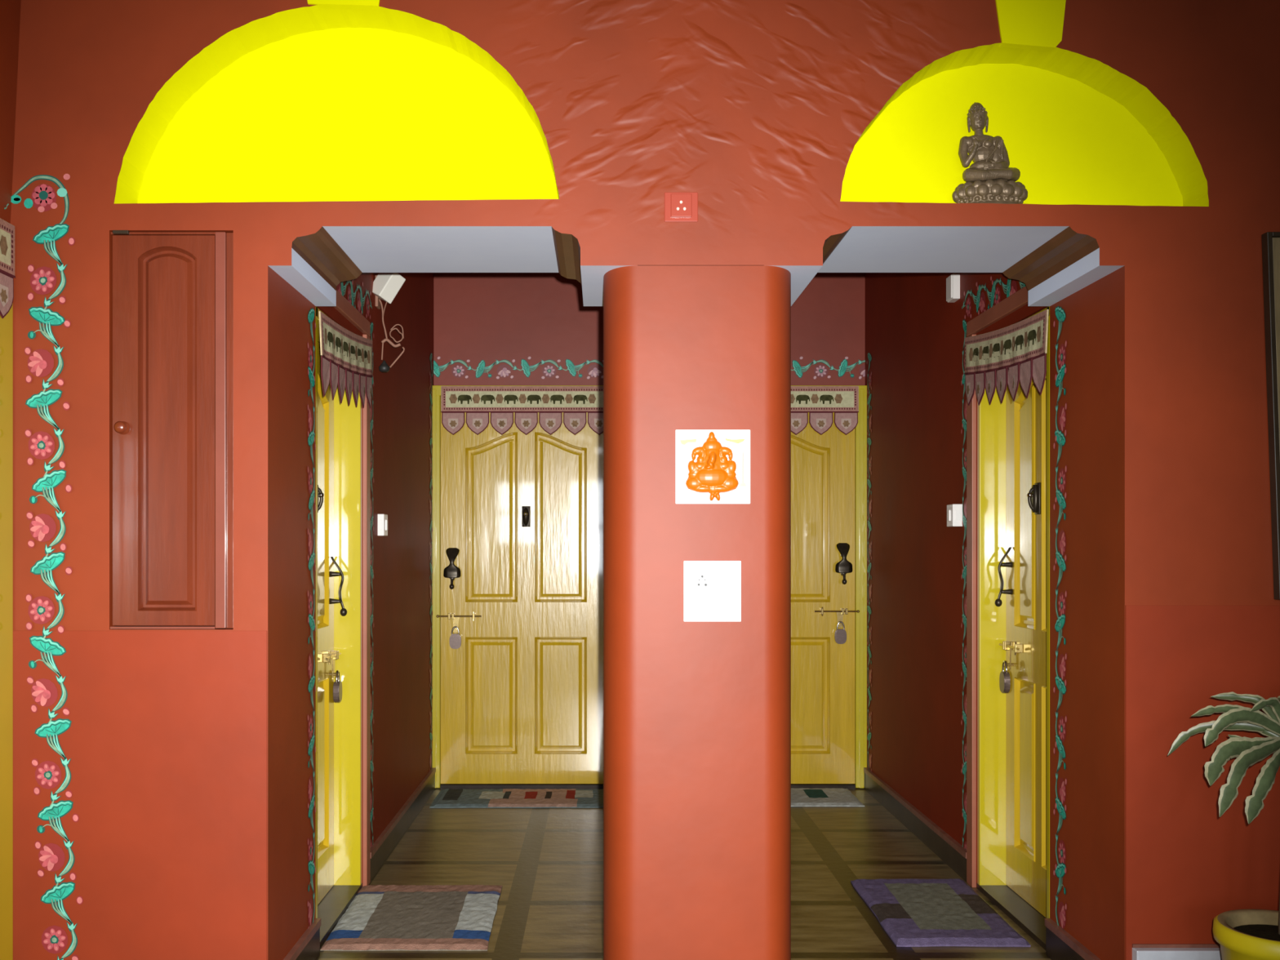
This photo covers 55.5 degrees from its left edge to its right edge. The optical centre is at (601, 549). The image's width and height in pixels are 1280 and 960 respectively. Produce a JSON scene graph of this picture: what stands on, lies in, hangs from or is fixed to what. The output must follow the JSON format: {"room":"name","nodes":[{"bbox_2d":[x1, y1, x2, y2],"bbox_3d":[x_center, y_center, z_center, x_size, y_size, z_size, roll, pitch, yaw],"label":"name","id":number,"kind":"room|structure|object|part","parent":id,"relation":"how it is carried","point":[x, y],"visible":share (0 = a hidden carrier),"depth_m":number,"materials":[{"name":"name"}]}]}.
{"room":"apartment hallway","nodes":[
{"label":"apartment hallway","id":0,"kind":"room"},
{"bbox_2d":[0,0,21,223],"bbox_3d":[-2.526,-0.275,0.041,1.948,3.100,6.481,0,0,0],"label":"wall","id":1,"kind":"structure","parent":0,"point":[10,10],"depth_m":3.24,"materials":[{"name":"red paint"}]},
{"bbox_2d":[0,302,13,959],"bbox_3d":[-1.596,0.201,2.819,0.018,2.148,0.916,0,0,0],"label":"door","id":2,"kind":"structure","parent":1,"relation":"in","point":[6,322],"depth_m":3.24,"materials":[{"name":"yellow wood"}]},
{"bbox_2d":[0,217,15,318],"bbox_3d":[-1.580,-0.740,2.839,0.008,0.260,0.860,0,0,0],"label":"valance","id":3,"kind":"object","parent":2,"relation":"hanging from","point":[6,229],"visible":1,"depth_m":3.22,"materials":[{"name":"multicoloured fabric"}]},
{"bbox_2d":[315,272,433,883],"bbox_3d":[-0.982,-0.185,5.165,0.160,2.920,2.710,0,0,0],"label":"wall","id":4,"kind":"structure","parent":0,"point":[402,728],"depth_m":5.37,"materials":[{"name":"red paint"}]},
{"bbox_2d":[306,279,373,928],"bbox_3d":[-0.899,0.129,4.255,0.002,2.274,1.085,0,0,0],"label":"floral door border","id":5,"kind":"object","parent":4,"relation":"attached to","point":[341,288],"visible":0.81,"depth_m":3.79,"materials":[{"name":"teal paint"}]},
{"bbox_2d":[315,289,370,947],"bbox_3d":[-0.969,0.203,4.242,0.166,2.145,0.820,0,0,0],"label":"door","id":6,"kind":"structure","parent":4,"relation":"in","point":[338,424],"depth_m":4.55,"materials":[{"name":"wood"}]},
{"bbox_2d":[333,670,342,702],"bbox_3d":[-0.970,0.501,4.462,0.022,0.120,0.062,0,0,0],"label":"padlock","id":7,"kind":"object","parent":6,"relation":"attached to","point":[337,686],"visible":1,"depth_m":4.44,"materials":[{"name":"metal"}]},
{"bbox_3d":[-0.971,0.135,4.479,0.064,0.220,0.037,0,0,0],"label":"pull handle","id":8,"kind":"part","parent":6,"relation":"part of","materials":[{"name":"brown metal"}]},
{"bbox_2d":[319,311,373,408],"bbox_3d":[-0.875,-0.642,4.215,0.013,0.316,0.860,0,0,0],"label":"valance","id":9,"kind":"object","parent":6,"relation":"attached to","point":[346,356],"visible":1,"depth_m":4.13,"materials":[{"name":"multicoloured fabric"}]},
{"bbox_3d":[-0.895,0.203,4.242,0.018,2.145,0.819,0,0,0],"label":"architrave","id":10,"kind":"part","parent":6,"relation":"part of","materials":[{"name":"wood"}]},
{"bbox_2d":[283,767,435,959],"bbox_3d":[-0.893,1.218,4.905,0.018,0.115,3.227,0,0,0],"label":"baseboard","id":11,"kind":"structure","parent":4,"relation":"attached to","point":[308,946],"depth_m":5.01,"materials":[{"name":"wood"}]},
{"bbox_2d":[377,514,387,536],"bbox_3d":[-0.888,-0.100,4.928,0.036,0.088,0.088,0,0,0],"label":"light switch","id":12,"kind":"object","parent":4,"relation":"attached to","point":[382,518],"visible":1,"depth_m":4.89,"materials":[{"name":"white plastic"}]},
{"bbox_2d":[372,272,405,338],"bbox_3d":[-0.862,-0.979,4.809,0.153,0.284,0.108,0,0,34],"label":"wall lamp","id":13,"kind":"object","parent":4,"relation":"attached to","point":[386,286],"visible":0.96,"depth_m":4.78,"materials":[{"name":"white plastic"}]},
{"bbox_3d":[-0.863,-0.927,4.843,0.094,0.179,0.039,0,0,42],"label":"cord","id":14,"kind":"part","parent":13,"relation":"part of","materials":[{"name":"brown plastic"}]},
{"bbox_3d":[-0.848,-1.047,4.800,0.124,0.149,0.104,0,0,43],"label":"lamp shade","id":15,"kind":"part","parent":13,"relation":"part of","materials":[{"name":"white plastic"}]},
{"bbox_2d":[378,324,404,372],"bbox_3d":[-0.840,-0.807,4.860,0.105,0.192,0.043,0,0,0],"label":"wire","id":16,"kind":"object","parent":13,"relation":"hanging from","point":[384,367],"visible":1,"depth_m":4.86,"materials":[{"name":"brown"}]},
{"bbox_2d":[378,360,389,372],"bbox_3d":[-0.870,-0.734,4.860,0.044,0.046,0.043,0,0,0],"label":"plug","id":17,"kind":"object","parent":16,"relation":"on","point":[384,367],"depth_m":4.85,"materials":[{"name":"black plastic"}]},
{"bbox_2d":[429,352,432,771],"bbox_3d":[-0.899,0.079,6.404,0.002,2.244,0.124,0,0,0],"label":"vine","id":18,"kind":"object","parent":4,"relation":"attached to","point":[431,354],"visible":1,"depth_m":6.39,"materials":[{"name":"teal paint"}]},
{"bbox_2d":[10,0,1279,959],"bbox_3d":[1.340,-0.275,3.556,6.120,3.100,0.549,0,0,0],"label":"wall","id":19,"kind":"structure","parent":0,"point":[811,137],"depth_m":3.28,"materials":[{"name":"red paint"}]},
{"bbox_2d":[11,173,83,959],"bbox_3d":[-1.499,0.064,3.277,0.203,2.157,0.007,0,0,0],"label":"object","id":20,"kind":"object","parent":19,"relation":"attached to","point":[42,526],"visible":1,"depth_m":3.27,"materials":[{"name":"teal paint"}]},
{"bbox_2d":[13,631,266,959],"bbox_3d":[-1.252,0.747,3.284,0.696,1.056,0.015,0,0,0],"label":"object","id":21,"kind":"structure","parent":19,"relation":"attached to","point":[165,742],"depth_m":3.28,"materials":[{"name":"red paint"}]},
{"bbox_2d":[110,230,233,629],"bbox_3d":[-1.163,-0.324,3.292,0.330,1.077,0.068,0,0,0],"label":"upper cabinet","id":22,"kind":"object","parent":19,"relation":"attached to","point":[173,291],"visible":0.98,"depth_m":3.29,"materials":[{"name":"red wood"}]},
{"bbox_3d":[-1.295,-0.330,3.275,0.036,0.036,0.033,0,0,0],"label":"knob","id":23,"kind":"part","parent":22,"relation":"part of","materials":[{"name":"red wood"}]},
{"bbox_2d":[306,0,380,10],"bbox_3d":[-0.697,-1.553,3.288,0.244,0.175,0.027,0,0,0],"label":"trim","id":24,"kind":"structure","parent":19,"relation":"attached to","point":[331,4],"depth_m":3.27,"materials":[{"name":"yellow paint"}]},
{"bbox_2d":[664,192,697,222],"bbox_3d":[0.214,-0.924,3.273,0.091,0.080,0.016,0,0,0],"label":"socket plate","id":25,"kind":"object","parent":19,"relation":"attached to","point":[678,206],"visible":1,"depth_m":3.28,"materials":[{"name":"red plastic"}]},
{"bbox_2d":[671,193,691,217],"bbox_3d":[0.214,-0.927,3.272,0.056,0.062,0.009,0,0,0],"label":"socket","id":26,"kind":"object","parent":25,"relation":"attached to","point":[681,203],"depth_m":3.27,"materials":[{"name":"red plastic"}]},
{"bbox_2d":[952,102,1027,204],"bbox_3d":[1.071,-1.084,3.352,0.207,0.301,0.122,0,0,-7],"label":"statue","id":27,"kind":"object","parent":19,"relation":"on","point":[992,177],"visible":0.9,"depth_m":3.33,"materials":[{"name":"brown metal"}]},
{"bbox_2d":[995,0,1066,51],"bbox_3d":[1.154,-1.497,3.288,0.227,0.288,0.027,0,0,0],"label":"trim","id":28,"kind":"structure","parent":19,"relation":"attached to","point":[1028,24],"depth_m":3.27,"materials":[{"name":"yellow paint"}]},
{"bbox_2d":[1132,943,1222,959],"bbox_3d":[2.915,1.169,3.264,2.970,0.212,0.035,0,0,0],"label":"baseboard","id":29,"kind":"structure","parent":19,"relation":"attached to","point":[1140,951],"depth_m":3.25,"materials":[{"name":"white stone"}]},
{"bbox_2d":[1124,604,1279,959],"bbox_3d":[2.906,0.713,3.284,2.987,1.125,0.015,0,0,0],"label":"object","id":30,"kind":"structure","parent":19,"relation":"attached to","point":[1187,865],"depth_m":3.28,"materials":[{"name":"red paint"}]},
{"bbox_2d":[1261,231,1279,599],"bbox_3d":[1.965,-0.358,3.262,0.374,0.984,0.030,0,0,0],"label":"picture frame","id":31,"kind":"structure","parent":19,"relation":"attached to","point":[1270,240],"depth_m":3.25,"materials":[{"name":"black wood"}]},
{"bbox_3d":[1.965,-0.358,3.264,0.344,0.958,0.022,0,0,0],"label":"frame","id":32,"kind":"part","parent":31,"relation":"part of","materials":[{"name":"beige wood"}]},
{"bbox_2d":[433,272,865,385],"bbox_3d":[0.255,-0.185,6.520,2.314,2.920,0.001,0,0,0],"label":"wall","id":33,"kind":"structure","parent":0,"point":[487,317],"depth_m":6.52,"materials":[{"name":"red paint"}]},
{"bbox_2d":[432,385,603,789],"bbox_3d":[-0.404,0.200,6.471,1.041,2.151,0.098,0,0,0],"label":"door","id":34,"kind":"structure","parent":33,"relation":"in","point":[517,517],"depth_m":6.48,"materials":[{"name":"wood"}]},
{"bbox_3d":[-0.792,0.100,6.455,0.082,0.220,0.065,0,0,31],"label":"pull handle","id":35,"kind":"part","parent":34,"relation":"part of","materials":[{"name":"brown metal"}]},
{"bbox_2d":[449,626,461,648],"bbox_3d":[-0.777,0.466,6.452,0.062,0.120,0.022,0,0,0],"label":"padlock","id":36,"kind":"object","parent":34,"relation":"attached to","point":[455,638],"visible":1,"depth_m":6.44,"materials":[{"name":"metal"}]},
{"bbox_2d":[440,386,603,435],"bbox_3d":[-0.402,-0.740,6.456,0.905,0.260,0.008,0,0,0],"label":"valance","id":37,"kind":"object","parent":34,"relation":"attached to","point":[477,402],"visible":0.92,"depth_m":6.45,"materials":[{"name":"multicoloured fabric"}]},
{"bbox_2d":[433,355,865,379],"bbox_3d":[0.300,-0.976,6.518,2.446,0.124,0.002,0,0,0],"label":"vine","id":38,"kind":"object","parent":33,"relation":"attached to","point":[504,371],"visible":0.57,"depth_m":6.52,"materials":[{"name":"teal paint"}]},
{"bbox_2d":[791,385,866,789],"bbox_3d":[0.894,0.200,6.471,1.041,2.151,0.098,0,0,0],"label":"door","id":39,"kind":"structure","parent":33,"relation":"in","point":[828,469],"depth_m":6.48,"materials":[{"name":"wood"}]},
{"bbox_2d":[791,386,858,435],"bbox_3d":[0.900,-0.740,6.456,0.930,0.260,0.008,0,0,0],"label":"valance","id":40,"kind":"object","parent":39,"relation":"attached to","point":[820,402],"visible":0.38,"depth_m":6.45,"materials":[{"name":"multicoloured fabric"}]},
{"bbox_2d":[834,621,846,644],"bbox_3d":[1.268,0.440,6.452,0.062,0.120,0.022,0,0,0],"label":"padlock","id":41,"kind":"object","parent":39,"relation":"attached to","point":[840,635],"visible":1,"depth_m":6.44,"materials":[{"name":"metal"}]},
{"bbox_3d":[1.288,0.074,6.455,0.082,0.220,0.065,0,0,31],"label":"pull handle","id":42,"kind":"part","parent":39,"relation":"part of","materials":[{"name":"brown metal"}]},
{"bbox_2d":[316,787,1051,959],"bbox_3d":[0.450,1.275,1.650,8.100,0.001,9.900,0,0,0],"label":"floor","id":43,"kind":"structure","parent":0,"point":[548,862],"depth_m":4.78,"materials":[{"name":"brown wood planks"},{"name":"dark wood strips"}]},
{"bbox_2d":[320,884,502,951],"bbox_3d":[-0.635,1.267,4.231,0.544,0.014,0.746,0,0,0],"label":"door mat","id":44,"kind":"object","parent":43,"relation":"on","point":[380,917],"visible":1,"depth_m":4.15,"materials":[{"name":"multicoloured fabric"}]},
{"bbox_2d":[429,788,603,808],"bbox_3d":[-0.396,1.267,6.220,0.915,0.014,0.446,0,0,0],"label":"door mat","id":45,"kind":"object","parent":43,"relation":"on","point":[447,797],"visible":0.92,"depth_m":6.16,"materials":[{"name":"fabric"}]},
{"bbox_2d":[791,787,864,806],"bbox_3d":[0.893,1.267,6.245,0.827,0.014,0.434,0,0,0],"label":"door mat","id":46,"kind":"object","parent":43,"relation":"on","point":[800,797],"visible":0.36,"depth_m":6.18,"materials":[{"name":"grey fabric"}]},
{"bbox_2d":[850,878,1031,946],"bbox_3d":[1.166,1.264,4.280,0.440,0.021,0.766,0,0,0],"label":"door mat","id":47,"kind":"object","parent":43,"relation":"on","point":[913,913],"visible":1,"depth_m":4.18,"materials":[{"name":"fabric"}]},
{"bbox_2d":[1167,691,1279,959],"bbox_3d":[1.609,0.803,2.900,0.406,0.941,0.293,0,0,0],"label":"potted plant","id":48,"kind":"object","parent":43,"relation":"on","point":[1241,934],"visible":1,"depth_m":2.86,"materials":[{"name":"green plant"}]},
{"bbox_3d":[1.621,1.086,2.900,0.293,0.376,0.293,0,0,0],"label":"pot","id":49,"kind":"part","parent":48,"relation":"part of","materials":[{"name":"ceramic"}]},
{"bbox_3d":[1.646,0.679,2.909,0.066,0.499,0.032,0,0,-33],"label":"stem","id":50,"kind":"part","parent":48,"relation":"part of","materials":[{"name":"green plant"}]},
{"bbox_2d":[603,265,791,959],"bbox_3d":[0.267,0.253,3.546,0.525,2.043,0.529,0,0,0],"label":"column","id":51,"kind":"structure","parent":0,"point":[697,715],"depth_m":3.28,"materials":[{"name":"red paint"}]},
{"bbox_2d":[683,560,741,622],"bbox_3d":[0.298,0.112,3.275,0.155,0.164,0.013,0,0,0],"label":"socket plate","id":52,"kind":"object","parent":51,"relation":"attached to","point":[712,589],"visible":1,"depth_m":3.27,"materials":[{"name":"white plastic"}]},
{"bbox_2d":[675,429,750,503],"bbox_3d":[0.299,-0.223,3.268,0.202,0.200,0.037,0,0,-1],"label":"plaque","id":53,"kind":"object","parent":51,"relation":"attached to","point":[713,466],"visible":1,"depth_m":3.27,"materials":[{"name":"white"}]},
{"bbox_2d":[865,272,1048,883],"bbox_3d":[1.492,-0.185,5.165,0.160,2.920,2.710,0,0,0],"label":"wall","id":54,"kind":"structure","parent":0,"point":[914,338],"depth_m":5.41,"materials":[{"name":"red paint"}]},
{"bbox_2d":[866,352,871,771],"bbox_3d":[1.409,0.079,6.404,0.002,2.244,0.124,0,0,0],"label":"vine","id":55,"kind":"object","parent":54,"relation":"attached to","point":[869,357],"visible":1,"depth_m":6.39,"materials":[{"name":"teal paint"}]},
{"bbox_2d":[946,273,959,302],"bbox_3d":[1.397,-1.040,4.830,0.038,0.100,0.080,0,0,0],"label":"junction box","id":56,"kind":"object","parent":54,"relation":"attached to","point":[953,282],"visible":1,"depth_m":4.79,"materials":[{"name":"white plastic"}]},
{"bbox_3d":[1.381,-1.040,4.830,0.006,0.092,0.070,0,0,0],"label":"lid","id":57,"kind":"part","parent":56,"relation":"part of","materials":[{"name":"white plastic"}]},
{"bbox_2d":[946,503,962,526],"bbox_3d":[1.392,-0.135,4.798,0.048,0.088,0.088,0,0,0],"label":"light switch","id":58,"kind":"object","parent":54,"relation":"attached to","point":[954,511],"visible":1,"depth_m":4.76,"materials":[{"name":"white plastic"}]},
{"bbox_2d":[863,767,1100,959],"bbox_3d":[1.403,1.218,4.905,0.018,0.115,3.227,0,0,0],"label":"baseboard","id":59,"kind":"structure","parent":54,"relation":"attached to","point":[1060,944],"depth_m":5.03,"materials":[{"name":"wood"}]},
{"bbox_2d":[966,285,1049,950],"bbox_3d":[1.479,0.203,4.242,0.166,2.145,0.820,0,0,0],"label":"door","id":60,"kind":"structure","parent":54,"relation":"in","point":[1013,437],"depth_m":4.48,"materials":[{"name":"wood"}]},
{"bbox_3d":[1.405,0.203,4.242,0.018,2.145,0.819,0,0,0],"label":"architrave","id":61,"kind":"part","parent":60,"relation":"part of","materials":[{"name":"wood"}]},
{"bbox_3d":[1.481,0.100,4.479,0.064,0.220,0.037,0,0,0],"label":"pull handle","id":62,"kind":"part","parent":60,"relation":"part of","materials":[{"name":"brown metal"}]},
{"bbox_2d":[999,660,1010,693],"bbox_3d":[1.480,0.466,4.462,0.022,0.120,0.062,0,0,0],"label":"padlock","id":63,"kind":"object","parent":60,"relation":"attached to","point":[1004,678],"visible":1,"depth_m":4.44,"materials":[{"name":"metal"}]},
{"bbox_2d":[964,309,1048,405],"bbox_3d":[1.386,-0.650,4.215,0.013,0.319,0.860,0,0,0],"label":"valance","id":64,"kind":"object","parent":60,"relation":"attached to","point":[1011,355],"visible":1,"depth_m":4.14,"materials":[{"name":"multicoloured fabric"}]},
{"bbox_2d":[960,275,1066,928],"bbox_3d":[1.409,0.129,4.225,0.002,2.274,1.085,0,0,0],"label":"floral door border","id":65,"kind":"object","parent":54,"relation":"attached to","point":[1060,870],"visible":0.83,"depth_m":3.76,"materials":[{"name":"teal paint"}]}
]}

